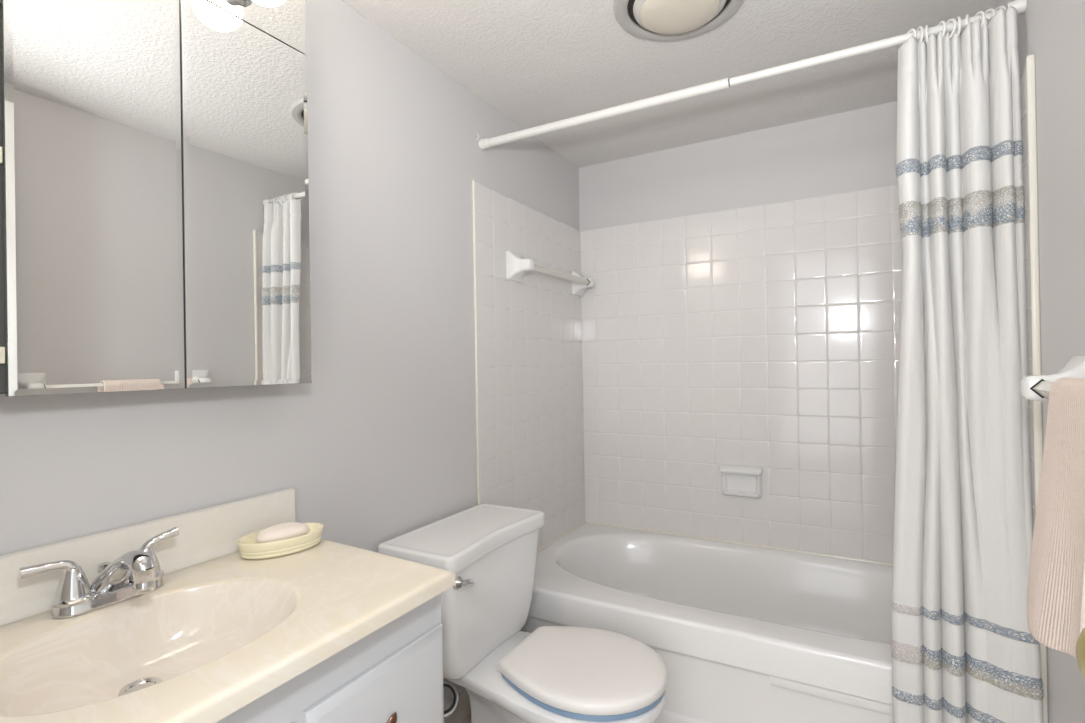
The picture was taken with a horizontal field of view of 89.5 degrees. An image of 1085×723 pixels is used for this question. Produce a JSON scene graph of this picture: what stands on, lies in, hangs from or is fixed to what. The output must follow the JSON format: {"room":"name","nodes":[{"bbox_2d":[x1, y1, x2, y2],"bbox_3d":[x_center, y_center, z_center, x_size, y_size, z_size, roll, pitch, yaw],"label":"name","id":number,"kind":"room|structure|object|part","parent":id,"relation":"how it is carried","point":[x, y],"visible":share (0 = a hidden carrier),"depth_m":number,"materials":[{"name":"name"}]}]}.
{"room":"bathroom","nodes":[
{"label":"bathroom","id":0,"kind":"room"},
{"bbox_2d":[0,0,579,706],"bbox_3d":[-0.466,0.124,1.601,0.100,2.130,2.720,-1,0,29],"label":"wall","id":1,"kind":"structure","parent":0,"point":[379,447],"depth_m":1.45,"materials":[{"name":"white paint"}]},
{"bbox_2d":[0,488,294,625],"bbox_3d":[-0.777,0.344,0.895,0.038,0.096,0.841,-1,0,29],"label":"backsplash","id":2,"kind":"structure","parent":1,"relation":"attached to","point":[209,533],"depth_m":1.00,"materials":[{"name":"stone"}]},
{"bbox_2d":[0,0,311,396],"bbox_3d":[-0.748,-0.313,0.905,0.100,0.727,0.766,-1,0,29],"label":"medicine cabinet","id":3,"kind":"object","parent":1,"relation":"attached to","point":[154,182],"visible":1,"depth_m":0.94,"materials":[{"name":"grey metal"}]},
{"bbox_3d":[-0.711,-0.314,0.884,0.010,0.726,0.237,-1,0,29],"label":"mirror door","id":4,"kind":"part","parent":3,"relation":"part of","materials":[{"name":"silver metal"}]},
{"bbox_3d":[-0.587,-0.315,1.103,0.011,0.726,0.261,-1,0,30],"label":"mirror door","id":5,"kind":"part","parent":3,"relation":"part of","materials":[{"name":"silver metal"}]},
{"bbox_2d":[206,0,305,54],"bbox_3d":[-0.702,-0.746,0.876,0.224,0.132,0.766,-1,0,29],"label":"vanity light","id":6,"kind":"object","parent":1,"relation":"attached to","point":[282,20],"visible":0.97,"depth_m":1.15,"materials":[{"name":"grey metal"}]},
{"bbox_2d":[235,0,285,6],"bbox_3d":[-0.545,-0.734,1.054,0.125,0.095,0.095,-1,0,29],"label":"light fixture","id":7,"kind":"object","parent":6,"relation":"attached to","point":[238,3],"depth_m":1.07,"materials":[{"name":"white glass"}]},
{"bbox_2d":[444,689,470,722],"bbox_3d":[-0.371,1.143,1.623,0.012,0.090,0.800,-1,0,29],"label":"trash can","id":8,"kind":"structure","parent":1,"relation":"attached to","point":[463,710],"depth_m":1.80,"materials":[{"name":"beige"}]},
{"bbox_2d":[472,180,479,504],"bbox_3d":[-0.226,0.276,1.911,0.010,1.821,0.007,-1,0,29],"label":"tile edge","id":9,"kind":"structure","parent":1,"relation":"attached to","point":[473,181],"depth_m":1.91,"materials":[{"name":"beige tile"}]},
{"bbox_2d":[475,182,584,549],"bbox_3d":[-0.015,0.077,2.294,0.009,1.421,0.870,-1,0,29],"label":"tile panel","id":10,"kind":"object","parent":1,"relation":"attached to","point":[529,331],"visible":0.9,"depth_m":2.23,"materials":[{"name":"white tile"}]},
{"bbox_2d":[506,251,594,295],"bbox_3d":[0.064,-0.370,2.353,0.088,0.110,0.665,-1,0,29],"label":"towel bar","id":11,"kind":"object","parent":10,"relation":"attached to","point":[517,266],"visible":1,"depth_m":2.14,"materials":[{"name":"white ceramic"}]},
{"bbox_3d":[-0.074,-0.369,2.107,0.088,0.110,0.100,-1,0,29],"label":"post","id":12,"kind":"part","parent":11,"relation":"part of","materials":[{"name":"white ceramic"}]},
{"bbox_3d":[0.203,-0.372,2.599,0.088,0.110,0.100,-1,0,29],"label":"post","id":13,"kind":"part","parent":11,"relation":"part of","materials":[{"name":"white ceramic"}]},
{"bbox_2d":[479,0,1026,149],"bbox_3d":[0.437,-0.792,1.606,1.499,0.037,0.049,-1,0,29],"label":"shower curtain rod","id":14,"kind":"object","parent":1,"relation":"attached to","point":[1020,5],"visible":0.89,"depth_m":1.57,"materials":[{"name":"white plastic"}]},
{"bbox_2d":[907,28,916,37],"bbox_3d":[0.904,-0.792,1.347,0.006,0.046,0.049,-1,0,4],"label":"curtain ring","id":15,"kind":"object","parent":14,"relation":"hanging from","point":[912,29],"visible":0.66,"depth_m":1.33,"materials":[{"name":"white plastic"}]},
{"bbox_2d":[916,26,923,45],"bbox_3d":[0.920,-0.793,1.338,0.006,0.046,0.049,-1,0,15],"label":"curtain ring","id":16,"kind":"object","parent":14,"relation":"hanging from","point":[920,28],"visible":0.65,"depth_m":1.32,"materials":[{"name":"white plastic"}]},
{"bbox_2d":[891,6,1042,722],"bbox_3d":[0.972,0.084,1.282,0.275,1.759,0.094,-1,0,39],"label":"shower curtain","id":17,"kind":"object","parent":16,"relation":"hanging from","point":[964,649],"visible":1,"depth_m":1.27,"materials":[{"name":"white fabric"}]},
{"bbox_2d":[925,25,928,44],"bbox_3d":[0.936,-0.793,1.330,0.006,0.046,0.049,-1,1,41],"label":"curtain ring","id":18,"kind":"object","parent":14,"relation":"hanging from","point":[926,26],"visible":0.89,"depth_m":1.31,"materials":[{"name":"white plastic"}]},
{"bbox_2d":[937,21,945,37],"bbox_3d":[0.958,-0.793,1.318,0.006,0.046,0.049,-1,0,12],"label":"curtain ring","id":19,"kind":"object","parent":14,"relation":"hanging from","point":[940,22],"visible":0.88,"depth_m":1.30,"materials":[{"name":"white plastic"}]},
{"bbox_2d":[946,18,956,37],"bbox_3d":[0.972,-0.794,1.310,0.006,0.046,0.049,-1,0,1],"label":"curtain ring","id":20,"kind":"object","parent":14,"relation":"hanging from","point":[952,19],"visible":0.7,"depth_m":1.29,"materials":[{"name":"white plastic"}]},
{"bbox_2d":[955,16,961,36],"bbox_3d":[0.987,-0.794,1.302,0.006,0.046,0.049,-1,-2,24],"label":"curtain ring","id":21,"kind":"object","parent":14,"relation":"hanging from","point":[958,18],"visible":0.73,"depth_m":1.28,"materials":[{"name":"white plastic"}]},
{"bbox_2d":[965,14,970,24],"bbox_3d":[1.006,-0.794,1.292,0.049,0.046,0.006,-1,0,-43],"label":"curtain ring","id":22,"kind":"object","parent":14,"relation":"hanging from","point":[968,16],"visible":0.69,"depth_m":1.28,"materials":[{"name":"white plastic"}]},
{"bbox_2d":[975,11,984,26],"bbox_3d":[1.021,-0.795,1.284,0.006,0.046,0.049,-1,0,9],"label":"curtain ring","id":23,"kind":"object","parent":14,"relation":"hanging from","point":[982,13],"visible":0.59,"depth_m":1.26,"materials":[{"name":"white plastic"}]},
{"bbox_2d":[984,8,995,28],"bbox_3d":[1.036,-0.795,1.275,0.006,0.046,0.049,-1,0,4],"label":"curtain ring","id":24,"kind":"object","parent":14,"relation":"hanging from","point":[992,10],"visible":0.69,"depth_m":1.26,"materials":[{"name":"white plastic"}]},
{"bbox_2d":[995,6,1006,10],"bbox_3d":[1.053,-0.795,1.266,0.006,0.046,0.049,-1,-1,1],"label":"curtain ring","id":25,"kind":"object","parent":14,"relation":"hanging from","point":[999,7],"visible":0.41,"depth_m":1.25,"materials":[{"name":"white plastic"}]},
{"bbox_2d":[462,714,470,722],"bbox_3d":[0.250,1.201,1.206,1.700,0.050,2.720,-1,0,29],"label":"floor","id":26,"kind":"structure","parent":0,"point":[468,719],"depth_m":1.81,"materials":[{"name":"beige plastic"}]},
{"bbox_2d":[216,593,443,722],"bbox_3d":[-0.572,0.802,0.791,0.482,0.772,0.806,-1,0,29],"label":"vanity cabinet","id":27,"kind":"object","parent":26,"relation":"on","point":[394,673],"visible":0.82,"depth_m":0.88,"materials":[{"name":"white paint"}]},
{"bbox_2d":[0,488,454,722],"bbox_3d":[-0.572,0.392,0.780,0.506,0.198,0.841,-1,0,29],"label":"countertop","id":28,"kind":"structure","parent":27,"relation":"on","point":[223,630],"depth_m":0.87,"materials":[{"name":"beige stone"}]},
{"bbox_2d":[19,527,178,617],"bbox_3d":[-0.710,0.343,0.885,0.179,0.093,0.160,-1,0,-19],"label":"faucet","id":29,"kind":"object","parent":28,"relation":"on","point":[134,573],"visible":1,"depth_m":0.85,"materials":[{"name":"silver metal"}]},
{"bbox_3d":[-0.750,0.320,0.835,0.021,0.028,0.069,-1,0,41],"label":"lever","id":30,"kind":"part","parent":29,"relation":"part of","materials":[{"name":"silver metal"}]},
{"bbox_3d":[-0.734,0.346,0.856,0.052,0.056,0.052,-1,0,29],"label":"handle","id":31,"kind":"part","parent":29,"relation":"part of","materials":[{"name":"silver metal"}]},
{"bbox_3d":[-0.728,0.354,0.910,0.017,0.042,0.017,-1,0,29],"label":"pop rod","id":32,"kind":"part","parent":29,"relation":"part of","materials":[{"name":"silver metal"}]},
{"bbox_3d":[-0.709,0.380,0.899,0.055,0.019,0.153,-1,0,29],"label":"plate","id":33,"kind":"part","parent":29,"relation":"part of","materials":[{"name":"silver metal"}]},
{"bbox_3d":[-0.664,0.339,0.874,0.134,0.082,0.064,-1,0,29],"label":"spout","id":34,"kind":"part","parent":29,"relation":"part of","materials":[{"name":"silver metal"}]},
{"bbox_3d":[-0.684,0.346,0.944,0.052,0.056,0.052,-1,0,29],"label":"handle","id":35,"kind":"part","parent":29,"relation":"part of","materials":[{"name":"silver metal"}]},
{"bbox_3d":[-0.672,0.315,0.960,0.021,0.038,0.058,-1,0,42],"label":"lever","id":36,"kind":"part","parent":29,"relation":"part of","materials":[{"name":"silver metal"}]},
{"bbox_2d":[0,582,297,715],"bbox_3d":[-0.551,0.442,0.791,0.295,0.098,0.384,-1,0,29],"label":"basin","id":37,"kind":"object","parent":28,"relation":"in","point":[100,662],"depth_m":0.86,"materials":[{"name":"stone"}]},
{"bbox_2d":[237,523,323,559],"bbox_3d":[-0.538,0.371,1.132,0.110,0.033,0.168,-1,0,45],"label":"soap dish","id":38,"kind":"object","parent":28,"relation":"on","point":[249,548],"visible":0.82,"depth_m":1.09,"materials":[{"name":"beige ceramic"}]},
{"bbox_2d":[256,522,309,542],"bbox_3d":[-0.536,0.355,1.134,0.062,0.031,0.104,-1,0,40],"label":"soap bar","id":39,"kind":"object","parent":38,"relation":"in","point":[289,530],"visible":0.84,"depth_m":1.11,"materials":[{"name":"white"}]},
{"bbox_3d":[-0.259,0.588,0.897,0.015,0.190,0.295,-1,0,29],"label":"drawer","id":40,"kind":"part","parent":27,"relation":"part of","materials":[{"name":"white paint"}]},
{"bbox_3d":[-0.255,0.598,0.883,0.012,0.040,0.054,-1,0,29],"label":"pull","id":41,"kind":"part","parent":27,"relation":"part of","materials":[{"name":"brown metal"}]},
{"bbox_2d":[378,503,667,722],"bbox_3d":[-0.014,0.835,1.522,0.719,0.693,0.498,-1,0,29],"label":"toilet","id":42,"kind":"object","parent":26,"relation":"on","point":[548,674],"visible":0.92,"depth_m":1.46,"materials":[{"name":"white ceramic"}]},
{"bbox_2d":[443,679,459,717],"bbox_3d":[-0.341,0.959,1.569,0.214,0.192,0.076,-1,0,-43],"label":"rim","id":43,"kind":"object","parent":42,"relation":"attached to","point":[447,683],"visible":0.39,"depth_m":1.61,"materials":[{"name":"silver metal"}]},
{"bbox_3d":[-0.212,0.567,1.398,0.018,0.034,0.034,-1,0,29],"label":"flush handle","id":44,"kind":"part","parent":42,"relation":"part of","materials":[{"name":"silver metal"}]},
{"bbox_3d":[-0.220,0.512,1.635,0.260,0.041,0.498,-1,0,29],"label":"tank lid","id":45,"kind":"part","parent":42,"relation":"part of","materials":[{"name":"white ceramic"}]},
{"bbox_3d":[-0.194,0.570,1.403,0.028,0.022,0.040,-1,0,29],"label":"lever","id":46,"kind":"part","parent":42,"relation":"part of","materials":[{"name":"silver metal"}]},
{"bbox_3d":[-0.213,0.693,1.632,0.228,0.324,0.470,-1,0,29],"label":"tank","id":47,"kind":"part","parent":42,"relation":"part of","materials":[{"name":"white ceramic"}]},
{"bbox_3d":[0.055,1.010,1.484,0.558,0.340,0.374,-1,0,29],"label":"bowl","id":48,"kind":"part","parent":42,"relation":"part of","materials":[{"name":"white ceramic"}]},
{"bbox_3d":[0.119,0.828,1.454,0.411,0.016,0.356,-1,0,29],"label":"seat","id":49,"kind":"part","parent":42,"relation":"part of","materials":[{"name":"blue plastic"}]},
{"bbox_3d":[0.118,0.803,1.454,0.421,0.032,0.366,-1,0,29],"label":"lid","id":50,"kind":"part","parent":42,"relation":"part of","materials":[{"name":"white plastic"}]},
{"bbox_2d":[520,523,892,722],"bbox_3d":[0.665,0.971,1.952,1.481,0.400,0.790,-1,0,29],"label":"bathtub","id":51,"kind":"object","parent":26,"relation":"on","point":[741,633],"visible":0.73,"depth_m":1.82,"materials":[{"name":"white ceramic"}]},
{"bbox_2d":[537,231,892,565],"bbox_3d":[0.651,0.065,1.963,1.488,1.421,0.786,-1,0,29],"label":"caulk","id":52,"kind":"structure","parent":51,"relation":"attached to","point":[585,521],"depth_m":2.39,"materials":[{"name":"beige"}]},
{"bbox_2d":[340,0,995,167],"bbox_3d":[0.213,-0.979,1.213,1.700,0.050,2.720,-1,0,29],"label":"ceiling","id":53,"kind":"structure","parent":0,"point":[534,62],"depth_m":1.73,"materials":[{"name":"white paint"}]},
{"bbox_2d":[614,0,744,40],"bbox_3d":[0.362,-0.933,1.446,0.344,0.044,0.344,-1,0,29],"label":"ceiling light","id":54,"kind":"object","parent":53,"relation":"attached to","point":[653,20],"visible":1,"depth_m":1.47,"materials":[{"name":"grey glass"}]},
{"bbox_2d":[579,101,897,230],"bbox_3d":[0.873,0.104,2.352,1.500,2.130,0.100,-1,0,29],"label":"wall","id":55,"kind":"structure","parent":0,"point":[854,150],"depth_m":2.30,"materials":[{"name":"white paint"}]},
{"bbox_2d":[581,185,902,562],"bbox_3d":[0.846,0.063,2.304,1.500,1.421,0.009,-1,0,29],"label":"tile panel","id":56,"kind":"object","parent":55,"relation":"attached to","point":[766,336],"visible":0.84,"depth_m":2.29,"materials":[{"name":"white tile"}]},
{"bbox_2d":[720,464,762,497],"bbox_3d":[0.829,0.503,2.290,0.168,0.132,0.038,-1,0,29],"label":"soap dish","id":57,"kind":"object","parent":56,"relation":"attached to","point":[737,480],"visible":1,"depth_m":2.29,"materials":[{"name":"white ceramic"}]},
{"bbox_3d":[0.835,0.505,2.300,0.160,0.128,0.016,-1,0,29],"label":"frame","id":58,"kind":"part","parent":57,"relation":"part of","materials":[{"name":"white ceramic"}]},
{"bbox_2d":[993,0,1084,722],"bbox_3d":[0.929,0.098,0.818,0.100,2.130,2.720,-1,0,29],"label":"wall","id":59,"kind":"structure","parent":0,"point":[1053,31],"depth_m":1.06,"materials":[{"name":"white paint"}]},
{"bbox_2d":[1020,66,1034,530],"bbox_3d":[1.285,0.053,1.564,0.009,1.421,0.870,-1,0,29],"label":"tile panel","id":60,"kind":"object","parent":59,"relation":"attached to","point":[1023,95],"visible":0.06,"depth_m":1.22,"materials":[{"name":"white tile"}]},
{"bbox_2d":[1026,54,1047,722],"bbox_3d":[1.069,0.250,1.179,0.014,1.823,0.014,-1,0,29],"label":"tile edge","id":61,"kind":"structure","parent":59,"relation":"attached to","point":[1030,59],"depth_m":1.18,"materials":[{"name":"beige tile"}]},
{"bbox_2d":[1020,356,1084,400],"bbox_3d":[0.775,0.048,0.738,0.088,0.110,0.620,-1,0,29],"label":"towel bar","id":62,"kind":"object","parent":59,"relation":"attached to","point":[1032,387],"visible":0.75,"depth_m":0.95,"materials":[{"name":"white ceramic"}]},
{"bbox_2d":[1030,379,1044,397],"bbox_3d":[0.871,0.047,0.953,0.034,0.034,0.002,-1,0,29],"label":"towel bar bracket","id":63,"kind":"object","parent":62,"relation":"attached to","point":[1034,383],"depth_m":0.96,"materials":[{"name":"grey ceramic"}]},
{"bbox_2d":[1027,377,1084,659],"bbox_3d":[0.763,0.223,0.787,0.079,0.397,0.212,-1,0,29],"label":"hand towel","id":64,"kind":"object","parent":62,"relation":"hanging from","point":[1056,578],"visible":0.96,"depth_m":0.79,"materials":[{"name":"beige fabric"}]},
{"bbox_3d":[-0.405,0.118,0.076,1.500,2.130,0.120,-1,0,29],"label":"wall","id":65,"kind":"structure","parent":0,"visible":0},
{"bbox_2d":[1076,628,1084,677],"bbox_3d":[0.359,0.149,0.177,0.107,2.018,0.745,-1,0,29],"label":"door knob","id":66,"kind":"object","parent":65,"relation":"in","point":[1080,644],"depth_m":0.48,"materials":[{"name":"gold metal"}]}
]}

